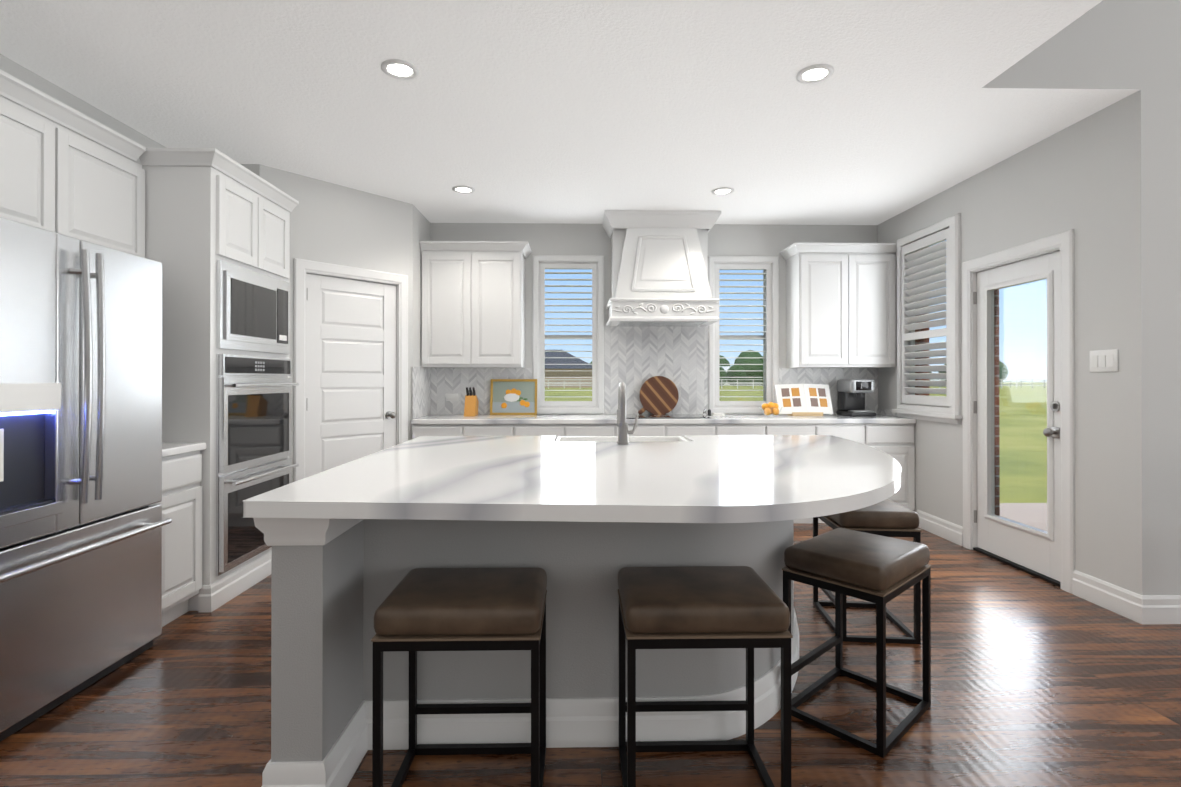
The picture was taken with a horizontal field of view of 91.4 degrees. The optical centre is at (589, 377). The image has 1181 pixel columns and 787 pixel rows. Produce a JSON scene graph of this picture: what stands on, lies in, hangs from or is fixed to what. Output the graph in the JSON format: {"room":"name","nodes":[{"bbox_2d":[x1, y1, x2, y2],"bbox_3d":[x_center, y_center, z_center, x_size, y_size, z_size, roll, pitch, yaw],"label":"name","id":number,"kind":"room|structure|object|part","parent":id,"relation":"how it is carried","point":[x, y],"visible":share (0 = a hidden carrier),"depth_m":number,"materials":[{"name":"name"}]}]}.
{"room":"kitchen","nodes":[
{"label":"kitchen","id":0,"kind":"room"},
{"bbox_2d":[0,54,210,166],"bbox_3d":[-2.729,-0.750,0.448,0.150,4.000,7.370,0,0,-1],"label":"wall","id":1,"kind":"structure","parent":0,"point":[7,65],"depth_m":3.02,"materials":[{"name":"white paint"}]},
{"bbox_2d":[0,69,75,237],"bbox_3d":[-2.529,-0.893,2.302,0.316,0.655,0.656,0,0,-1],"label":"upper cabinet","id":2,"kind":"object","parent":1,"relation":"attached to","point":[69,178],"depth_m":2.48,"materials":[{"name":"white wood"}]},
{"bbox_2d":[76,110,145,256],"bbox_3d":[-2.539,-0.891,2.806,0.316,0.655,0.595,0,0,-1],"label":"upper cabinet","id":3,"kind":"object","parent":1,"relation":"attached to","point":[110,186],"depth_m":2.86,"materials":[{"name":"white wood"}]},
{"bbox_2d":[293,258,407,481],"bbox_3d":[-1.886,0.200,4.557,0.170,2.125,0.923,0,0,40],"label":"door frame","id":4,"kind":"structure","parent":1,"relation":"attached to","point":[303,268],"depth_m":4.31,"materials":[{"name":"white wood"}]},
{"bbox_2d":[306,274,395,477],"bbox_3d":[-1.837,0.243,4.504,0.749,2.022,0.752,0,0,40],"label":"pantry door","id":5,"kind":"structure","parent":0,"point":[351,364],"depth_m":4.50,"materials":[{"name":"white wood"}]},
{"bbox_3d":[-1.838,0.192,4.504,0.519,1.700,0.543,0,0,-1],"label":"pantry door knob","id":6,"kind":"part","parent":5,"relation":"part of","materials":[{"name":"white wood"}]},
{"bbox_2d":[0,0,1140,224],"bbox_3d":[2.192,-2.193,1.216,10.020,1.410,9.000,0,0,-1],"label":"ceiling","id":7,"kind":"structure","parent":0,"point":[550,110],"depth_m":2.98,"materials":[{"name":"white paint"}]},
{"bbox_2d":[381,59,418,79],"bbox_3d":[-0.910,-1.478,2.772,0.176,0.010,0.176,0,0,-1],"label":"recessed light","id":8,"kind":"object","parent":7,"relation":"in","point":[399,69],"visible":1,"depth_m":2.77,"materials":[{"name":"white plastic"}]},
{"bbox_2d":[452,185,474,193],"bbox_3d":[-0.985,-1.472,4.521,0.176,0.010,0.176,0,0,-1],"label":"recessed light","id":9,"kind":"object","parent":7,"relation":"in","point":[464,189],"visible":1,"depth_m":4.52,"materials":[{"name":"white"}]},
{"bbox_2d":[711,187,733,194],"bbox_3d":[1.055,-1.472,4.561,0.176,0.010,0.176,0,0,-1],"label":"recessed light","id":10,"kind":"object","parent":7,"relation":"in","point":[722,191],"visible":0.98,"depth_m":4.55,"materials":[{"name":"white"}]},
{"bbox_2d":[796,64,833,83],"bbox_3d":[1.100,-1.478,2.812,0.176,0.010,0.176,0,0,-1],"label":"recessed light","id":11,"kind":"object","parent":7,"relation":"in","point":[815,73],"visible":1,"depth_m":2.80,"materials":[{"name":"white plastic"}]},
{"bbox_2d":[0,523,1180,786],"bbox_3d":[2.192,1.312,1.205,10.020,0.120,9.000,0,0,-1],"label":"floor","id":12,"kind":"structure","parent":0,"point":[1036,681],"depth_m":2.15,"materials":[{"name":"brown wood"}]},
{"bbox_2d":[154,451,201,626],"bbox_3d":[-2.386,0.823,2.906,0.626,0.868,0.390,0,0,-1],"label":"base cabinet","id":13,"kind":"object","parent":12,"relation":"on","point":[181,502],"visible":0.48,"depth_m":2.94,"materials":[{"name":"white wood"}]},
{"bbox_2d":[162,442,205,457],"bbox_3d":[-2.378,0.367,2.908,0.641,0.040,0.391,0,0,-1],"label":"countertop","id":14,"kind":"structure","parent":13,"relation":"on","point":[172,448],"depth_m":2.95,"materials":[{"name":"stone"}]},
{"bbox_2d":[139,148,298,610],"bbox_3d":[-2.352,0.022,3.505,0.718,2.475,0.917,0,0,-1],"label":"tall cabinet","id":15,"kind":"object","parent":12,"relation":"on","point":[200,221],"visible":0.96,"depth_m":3.12,"materials":[{"name":"white wood"}]},
{"bbox_2d":[198,550,271,611],"bbox_3d":[-2.069,1.189,3.528,0.068,0.140,0.875,0,0,-1],"label":"baseboard","id":16,"kind":"object","parent":15,"relation":"attached to","point":[212,597],"visible":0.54,"depth_m":3.30,"materials":[{"name":"white wood"}]},
{"bbox_2d":[216,260,289,353],"bbox_3d":[-2.035,-0.403,3.546,0.038,0.485,0.760,0,0,-1],"label":"microwave","id":17,"kind":"object","parent":15,"relation":"in","point":[253,311],"visible":1,"depth_m":3.45,"materials":[{"name":"silver metal"}]},
{"bbox_2d":[216,354,298,575],"bbox_3d":[-2.007,0.479,3.544,0.096,1.220,0.760,0,0,-1],"label":"oven","id":18,"kind":"object","parent":15,"relation":"in","point":[253,423],"visible":0.96,"depth_m":3.39,"materials":[{"name":"silver metal"}]},
{"bbox_2d":[412,424,471,438],"bbox_3d":[-1.259,0.830,5.171,0.490,0.868,0.626,0,0,-1],"label":"base cabinet","id":19,"kind":"object","parent":12,"relation":"on","point":[418,430],"depth_m":4.86,"materials":[{"name":"white wood"}]},
{"bbox_2d":[372,602,545,786],"bbox_3d":[-0.370,0.988,1.763,0.455,0.531,0.360,0,0,-1],"label":"frame","id":20,"kind":"object","parent":12,"relation":"on","point":[535,748],"visible":0.65,"depth_m":1.80,"materials":[{"name":"black metal"}]},
{"bbox_2d":[371,567,546,641],"bbox_3d":[-0.370,0.678,1.764,0.463,0.088,0.368,0,0,-1],"label":"seat","id":21,"kind":"object","parent":20,"relation":"on","point":[462,604],"visible":1,"depth_m":1.60,"materials":[{"name":"brown leather"}]},
{"bbox_2d":[472,424,523,435],"bbox_3d":[-0.861,0.830,5.179,0.551,0.868,0.626,0,0,-1],"label":"base cabinet","id":22,"kind":"object","parent":12,"relation":"on","point":[477,429],"depth_m":4.87,"materials":[{"name":"white wood"}]},
{"bbox_2d":[253,518,798,786],"bbox_3d":[0.064,0.823,2.510,2.050,0.867,1.749,0,0,-1],"label":"kitchen island","id":23,"kind":"object","parent":12,"relation":"on","point":[335,583],"depth_m":1.97,"materials":[{"name":"grey paint"}]},
{"bbox_2d":[243,435,901,522],"bbox_3d":[0.246,0.364,2.479,2.440,0.045,1.920,0,0,-1],"label":"island countertop","id":24,"kind":"structure","parent":23,"relation":"on","point":[727,478],"depth_m":1.89,"materials":[{"name":"stone"}]},
{"bbox_2d":[556,436,687,441],"bbox_3d":[0.185,0.475,3.293,0.750,0.246,0.370,0,0,-1],"label":"sink","id":25,"kind":"object","parent":24,"relation":"in","point":[614,438],"visible":0.21,"depth_m":3.46,"materials":[{"name":"white"}]},
{"bbox_2d":[617,382,637,443],"bbox_3d":[0.197,0.183,3.072,0.109,0.320,0.231,0,0,-1],"label":"faucet","id":26,"kind":"object","parent":24,"relation":"on","point":[623,430],"visible":1,"depth_m":2.98,"materials":[{"name":"silver metal"}]},
{"bbox_2d":[524,424,571,438],"bbox_3d":[-0.431,0.830,5.188,0.552,0.868,0.626,0,0,-1],"label":"base cabinet","id":27,"kind":"object","parent":12,"relation":"on","point":[556,430],"depth_m":4.88,"materials":[{"name":"white wood"}]},
{"bbox_2d":[572,424,617,435],"bbox_3d":[-0.002,0.830,5.196,0.551,0.868,0.626,0,0,-1],"label":"base cabinet","id":28,"kind":"object","parent":12,"relation":"on","point":[577,429],"depth_m":4.89,"materials":[{"name":"white wood"}]},
{"bbox_2d":[628,424,675,435],"bbox_3d":[0.427,0.830,5.205,0.551,0.868,0.626,0,0,-1],"label":"base cabinet","id":29,"kind":"object","parent":12,"relation":"on","point":[641,429],"depth_m":4.90,"materials":[{"name":"white wood"}]},
{"bbox_2d":[676,424,723,437],"bbox_3d":[0.856,0.830,5.213,0.551,0.868,0.626,0,0,-1],"label":"base cabinet","id":30,"kind":"object","parent":12,"relation":"on","point":[681,429],"depth_m":4.91,"materials":[{"name":"white wood"}]},
{"bbox_2d":[619,601,790,786],"bbox_3d":[0.330,0.988,1.777,0.455,0.531,0.360,0,0,-1],"label":"frame","id":31,"kind":"object","parent":12,"relation":"on","point":[631,707],"visible":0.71,"depth_m":1.79,"materials":[{"name":"black metal"}]},
{"bbox_2d":[618,566,792,638],"bbox_3d":[0.330,0.678,1.778,0.463,0.088,0.368,0,0,-1],"label":"seat","id":32,"kind":"object","parent":31,"relation":"on","point":[702,602],"visible":1,"depth_m":1.62,"materials":[{"name":"brown leather"}]},
{"bbox_2d":[724,424,775,434],"bbox_3d":[1.285,0.830,5.222,0.551,0.868,0.626,0,0,-1],"label":"base cabinet","id":33,"kind":"object","parent":12,"relation":"on","point":[729,429],"depth_m":4.91,"materials":[{"name":"white wood"}]},
{"bbox_2d":[776,424,823,522],"bbox_3d":[1.714,0.830,5.231,0.552,0.868,0.626,0,0,-1],"label":"base cabinet","id":34,"kind":"object","parent":12,"relation":"on","point":[781,429],"depth_m":4.92,"materials":[{"name":"white wood"}]},
{"bbox_2d":[824,424,875,447],"bbox_3d":[2.144,0.830,5.239,0.551,0.868,0.626,0,0,-1],"label":"base cabinet","id":35,"kind":"object","parent":12,"relation":"on","point":[865,434],"depth_m":4.93,"materials":[{"name":"white wood"}]},
{"bbox_2d":[783,568,930,757],"bbox_3d":[1.017,0.990,2.188,0.455,0.531,0.360,0,0,-42],"label":"frame","id":36,"kind":"object","parent":12,"relation":"on","point":[883,746],"visible":0.71,"depth_m":2.14,"materials":[{"name":"black metal"}]},
{"bbox_2d":[782,528,931,596],"bbox_3d":[1.017,0.679,2.189,0.463,0.088,0.368,0,0,-42],"label":"seat","id":37,"kind":"object","parent":36,"relation":"on","point":[879,565],"visible":1,"depth_m":2.08,"materials":[{"name":"brown leather"}]},
{"bbox_2d":[813,516,920,643],"bbox_3d":[1.402,0.992,2.961,0.360,0.531,0.455,0,0,5],"label":"frame","id":38,"kind":"object","parent":12,"relation":"on","point":[914,637],"visible":0.5,"depth_m":2.75,"materials":[{"name":"black metal"}]},
{"bbox_2d":[823,499,920,531],"bbox_3d":[1.402,0.682,2.961,0.368,0.088,0.463,0,0,5],"label":"seat","id":39,"kind":"object","parent":38,"relation":"on","point":[887,515],"visible":0.6,"depth_m":2.74,"materials":[{"name":"brown leather"}]},
{"bbox_2d":[876,424,914,510],"bbox_3d":[2.542,0.831,5.247,0.490,0.868,0.626,0,0,-1],"label":"base cabinet","id":40,"kind":"object","parent":12,"relation":"on","point":[896,441],"depth_m":4.94,"materials":[{"name":"white wood"}]},
{"bbox_2d":[411,414,915,423],"bbox_3d":[0.642,0.372,5.204,4.296,0.044,0.644,0,0,-1],"label":"countertop","id":41,"kind":"structure","parent":40,"relation":"on","point":[612,419],"depth_m":4.91,"materials":[{"name":"stone"}]},
{"bbox_2d":[464,387,478,416],"bbox_3d":[-1.080,0.218,5.279,0.100,0.262,0.190,0,0,-1],"label":"knife block","id":42,"kind":"object","parent":41,"relation":"on","point":[471,405],"visible":1,"depth_m":5.23,"materials":[{"name":"orange wood"}]},
{"bbox_2d":[490,379,536,414],"bbox_3d":[-0.713,0.183,5.446,0.440,0.338,0.069,0,0,-1],"label":"painting","id":43,"kind":"object","parent":41,"relation":"on","point":[513,396],"visible":1,"depth_m":5.44,"materials":[{"name":"multicoloured paper"}]},
{"bbox_2d":[638,376,678,413],"bbox_3d":[0.652,0.168,5.473,0.388,0.370,0.073,0,0,-1],"label":"cutting board","id":44,"kind":"object","parent":41,"relation":"on","point":[658,394],"visible":0.9,"depth_m":5.46,"materials":[{"name":"brown wood"}]},
{"bbox_2d":[626,414,709,417],"bbox_3d":[0.647,0.346,5.198,0.770,0.007,0.510,0,0,-1],"label":"cooktop","id":45,"kind":"object","parent":41,"relation":"in","point":[665,416],"visible":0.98,"depth_m":5.09,"materials":[{"name":"silver glass"}]},
{"bbox_2d":[703,409,710,415],"bbox_3d":[1.087,0.321,5.322,0.078,0.058,0.032,0,0,39],"label":"shakers","id":46,"kind":"object","parent":41,"relation":"on","point":[705,412],"visible":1,"depth_m":5.32,"materials":[{"name":"silver metal"}]},
{"bbox_2d":[711,413,724,415],"bbox_3d":[1.184,0.338,5.324,0.110,0.024,0.110,0,0,-1],"label":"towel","id":47,"kind":"object","parent":41,"relation":"on","point":[717,414],"visible":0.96,"depth_m":5.28,"materials":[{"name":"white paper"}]},
{"bbox_2d":[760,402,780,416],"bbox_3d":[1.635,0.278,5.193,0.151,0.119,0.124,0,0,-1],"label":"fruit bowl","id":48,"kind":"object","parent":41,"relation":"on","point":[771,405],"visible":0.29,"depth_m":5.16,"materials":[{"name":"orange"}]},
{"bbox_2d":[786,412,822,415],"bbox_3d":[1.989,0.234,5.338,0.280,0.231,0.175,0,0,-1],"label":"book stand","id":49,"kind":"object","parent":41,"relation":"on","point":[807,414],"visible":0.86,"depth_m":5.25,"materials":[{"name":"brown wood"}]},
{"bbox_2d":[775,384,832,414],"bbox_3d":[1.990,0.198,5.332,0.499,0.285,0.143,0,0,-1],"label":"book","id":50,"kind":"object","parent":49,"relation":"on","point":[791,398],"visible":0.98,"depth_m":5.32,"materials":[{"name":"white paper"}]},
{"bbox_2d":[836,379,875,415],"bbox_3d":[2.469,0.182,5.345,0.230,0.335,0.320,0,0,-1],"label":"coffee maker","id":51,"kind":"object","parent":41,"relation":"on","point":[851,397],"visible":1,"depth_m":5.30,"materials":[{"name":"grey plastic"}]},
{"bbox_3d":[-2.352,0.355,2.210,0.666,1.800,0.987,0,0,-1],"label":"fridge","id":52,"kind":"object","parent":12,"relation":"on","visible":0},
{"bbox_2d":[0,383,62,528],"bbox_3d":[-2.014,0.265,2.004,0.066,0.490,0.340,0,0,-1],"label":"water dispenser","id":53,"kind":"object","parent":52,"relation":"attached to","point":[24,407],"visible":1,"depth_m":2.06,"materials":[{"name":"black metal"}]},
{"bbox_2d":[0,217,79,547],"bbox_3d":[-2.021,0.017,1.992,0.056,1.125,0.540,0,0,-1],"label":"door","id":54,"kind":"structure","parent":52,"relation":"attached to","point":[39,312],"depth_m":2.13,"materials":[{"name":"silver metal"}]},
{"bbox_2d":[0,504,161,741],"bbox_3d":[-2.043,0.923,2.214,0.092,0.665,0.991,0,0,-1],"label":"drawer","id":55,"kind":"object","parent":52,"relation":"attached to","point":[71,627],"visible":0.94,"depth_m":2.24,"materials":[{"name":"silver metal"}]},
{"bbox_2d":[0,249,171,582],"bbox_3d":[-1.964,0.091,2.218,0.071,1.172,0.935,0,0,-1],"label":"handle","id":56,"kind":"object","parent":52,"relation":"attached to","point":[86,276],"visible":1,"depth_m":2.24,"materials":[{"name":"silver metal"}]},
{"bbox_2d":[79,240,161,524],"bbox_3d":[-2.031,0.018,2.490,0.056,1.125,0.445,0,0,-1],"label":"door","id":57,"kind":"structure","parent":52,"relation":"attached to","point":[133,409],"depth_m":2.50,"materials":[{"name":"silver metal"}]},
{"bbox_2d":[412,204,875,414],"bbox_3d":[0.634,-0.734,5.606,4.600,4.000,0.150,0,0,-1],"label":"wall","id":58,"kind":"structure","parent":0,"point":[542,238],"depth_m":5.52,"materials":[{"name":"white paint"}]},
{"bbox_2d":[419,241,530,367],"bbox_3d":[-1.027,-0.653,5.300,0.958,1.115,0.388,0,0,-1],"label":"upper cabinet","id":59,"kind":"object","parent":58,"relation":"attached to","point":[472,304],"visible":1,"depth_m":5.15,"materials":[{"name":"white wood"}]},
{"bbox_2d":[532,255,603,413],"bbox_3d":[-0.201,-0.409,5.577,0.684,1.514,0.172,0,0,-1],"label":"window","id":60,"kind":"structure","parent":58,"relation":"in","point":[599,261],"depth_m":5.50,"materials":[{"name":"white"}]},
{"bbox_2d":[540,263,596,405],"bbox_3d":[-0.200,-0.410,5.532,0.540,1.370,0.064,0,0,-1],"label":"window shutter","id":61,"kind":"object","parent":60,"relation":"attached to","point":[543,267],"visible":1,"depth_m":5.51,"materials":[{"name":"white"}]},
{"bbox_2d":[412,324,896,418],"bbox_3d":[0.642,-0.083,5.208,4.296,0.865,0.638,0,0,-1],"label":"backsplash","id":62,"kind":"structure","parent":58,"relation":"attached to","point":[636,358],"depth_m":5.51,"materials":[{"name":"white tile"}]},
{"bbox_2d":[446,393,457,400],"bbox_3d":[-1.304,0.185,5.475,0.120,0.070,0.006,0,0,-1],"label":"electrical outlet plate","id":63,"kind":"object","parent":62,"relation":"attached to","point":[451,396],"visible":1,"depth_m":5.47,"materials":[{"name":"white plastic"}]},
{"bbox_2d":[602,210,720,326],"bbox_3d":[0.646,-0.982,5.258,1.030,0.982,0.540,0,0,-1],"label":"range hood","id":64,"kind":"object","parent":58,"relation":"attached to","point":[659,265],"visible":1,"depth_m":5.08,"materials":[{"name":"white wood"}]},
{"bbox_2d":[617,322,705,326],"bbox_3d":[0.645,-0.488,5.270,0.760,0.006,0.400,0,0,-1],"label":"hood insert","id":65,"kind":"object","parent":64,"relation":"attached to","point":[658,324],"visible":1,"depth_m":5.26,"materials":[{"name":"silver metal"}]},
{"bbox_2d":[708,256,778,413],"bbox_3d":[1.479,-0.409,5.611,0.684,1.514,0.172,0,0,-1],"label":"window","id":66,"kind":"structure","parent":58,"relation":"in","point":[773,261],"depth_m":5.53,"materials":[{"name":"white"}]},
{"bbox_2d":[715,264,770,405],"bbox_3d":[1.480,-0.409,5.566,0.540,1.370,0.064,0,0,-1],"label":"window shutter","id":67,"kind":"object","parent":66,"relation":"attached to","point":[767,268],"visible":0.94,"depth_m":5.55,"materials":[{"name":"white"}]},
{"bbox_2d":[780,243,896,367],"bbox_3d":[2.311,-0.653,5.366,0.948,1.115,0.388,0,0,-1],"label":"upper cabinet","id":68,"kind":"object","parent":58,"relation":"attached to","point":[840,305],"visible":0.98,"depth_m":5.22,"materials":[{"name":"white wood"}]},
{"bbox_2d":[876,107,1107,581],"bbox_3d":[2.852,-0.738,4.360,0.085,4.000,2.430,0,0,-1],"label":"wall","id":69,"kind":"structure","parent":0,"point":[1104,184],"depth_m":3.48,"materials":[{"name":"white paint"}]},
{"bbox_2d":[892,213,962,423],"bbox_3d":[2.812,-0.445,4.773,0.147,1.595,0.870,0,0,-1],"label":"window","id":70,"kind":"structure","parent":69,"relation":"in","point":[951,413],"depth_m":4.43,"materials":[{"name":"white wood"}]},
{"bbox_2d":[902,228,949,405],"bbox_3d":[2.786,-0.467,4.773,0.052,1.380,0.660,0,0,-1],"label":"window shutter","id":71,"kind":"object","parent":70,"relation":"attached to","point":[923,267],"visible":0.92,"depth_m":4.76,"materials":[{"name":"white"}]},
{"bbox_2d":[916,510,962,545],"bbox_3d":[2.794,1.193,4.614,0.020,0.140,0.587,0,0,-1],"label":"baseboard","id":72,"kind":"structure","parent":69,"relation":"attached to","point":[950,531],"depth_m":4.56,"materials":[{"name":"white wood"}]},
{"bbox_2d":[915,247,999,515],"bbox_3d":[2.980,-0.663,4.422,0.175,4.150,2.610,0,0,-1],"label":"brick wall","id":73,"kind":"structure","parent":69,"relation":"attached to","point":[996,427],"depth_m":4.32,"materials":[{"name":"red brick"}]},
{"bbox_2d":[973,251,1059,580],"bbox_3d":[2.832,0.234,3.846,0.119,2.008,0.776,0,0,-1],"label":"exterior door","id":74,"kind":"structure","parent":69,"relation":"in","point":[1032,548],"depth_m":3.84,"materials":[{"name":"white"}]},
{"bbox_3d":[2.809,0.215,3.861,0.074,1.690,0.747,0,0,-1],"label":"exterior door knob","id":75,"kind":"part","parent":74,"relation":"part of","materials":[{"name":"clear glass"}]},
{"bbox_2d":[973,547,1060,587],"bbox_3d":[2.947,1.281,3.841,0.255,0.078,0.774,0,0,-1],"label":"exterior door sill","id":76,"kind":"object","parent":69,"relation":"attached to","point":[1023,568],"visible":0.14,"depth_m":3.79,"materials":[{"name":"black metal"}]},
{"bbox_2d":[962,229,1074,592],"bbox_3d":[2.852,0.198,3.842,0.105,2.125,0.960,0,0,-1],"label":"door frame","id":77,"kind":"structure","parent":69,"relation":"attached to","point":[1062,243],"depth_m":3.48,"materials":[{"name":"white wood"}]},
{"bbox_2d":[1072,570,1134,620],"bbox_3d":[2.823,1.188,3.156,0.020,0.140,0.397,0,0,-1],"label":"baseboard","id":78,"kind":"structure","parent":69,"relation":"attached to","point":[1121,601],"depth_m":3.15,"materials":[{"name":"white wood"}]},
{"bbox_2d":[1090,349,1117,371],"bbox_3d":[2.827,-0.092,3.172,0.009,0.120,0.170,0,0,-1],"label":"switch plate","id":79,"kind":"object","parent":69,"relation":"attached to","point":[1103,360],"visible":1,"depth_m":3.16,"materials":[{"name":"white plastic"}]},
{"bbox_2d":[1108,0,1180,594],"bbox_3d":[4.925,-0.742,3.081,4.180,4.000,0.150,0,0,-1],"label":"wall","id":80,"kind":"structure","parent":0,"point":[1144,126],"depth_m":2.97,"materials":[{"name":"white paint"}]},
{"bbox_2d":[1135,593,1180,623],"bbox_3d":[4.902,1.188,2.990,4.170,0.140,0.020,0,0,-1],"label":"baseboard","id":81,"kind":"structure","parent":80,"relation":"attached to","point":[1149,609],"depth_m":2.94,"materials":[{"name":"white wood"}]},
{"label":"outside","id":82,"kind":"structure","parent":0,"visible":0},
{"bbox_2d":[545,350,1046,388],"bbox_3d":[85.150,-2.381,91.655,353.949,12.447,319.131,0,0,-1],"label":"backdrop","id":83,"kind":"structure","parent":82,"point":[722,367],"depth_m":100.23,"materials":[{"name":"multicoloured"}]},
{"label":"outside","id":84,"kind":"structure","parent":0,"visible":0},
{"bbox_2d":[545,381,1046,502],"bbox_3d":[-2.917,1.932,149.781,600.000,0.150,500.000,0,0,-1],"label":"lawn","id":85,"kind":"structure","parent":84,"point":[1009,452],"depth_m":15.20,"materials":[{"name":"green plant"}]},
{"bbox_2d":[1000,503,1046,530],"bbox_3d":[4.794,1.365,3.757,3.415,0.090,4.700,0,0,-1],"label":"patio slab","id":86,"kind":"object","parent":85,"relation":"on","point":[1029,513],"depth_m":5.63,"materials":[{"name":"beige concrete"}]}
]}

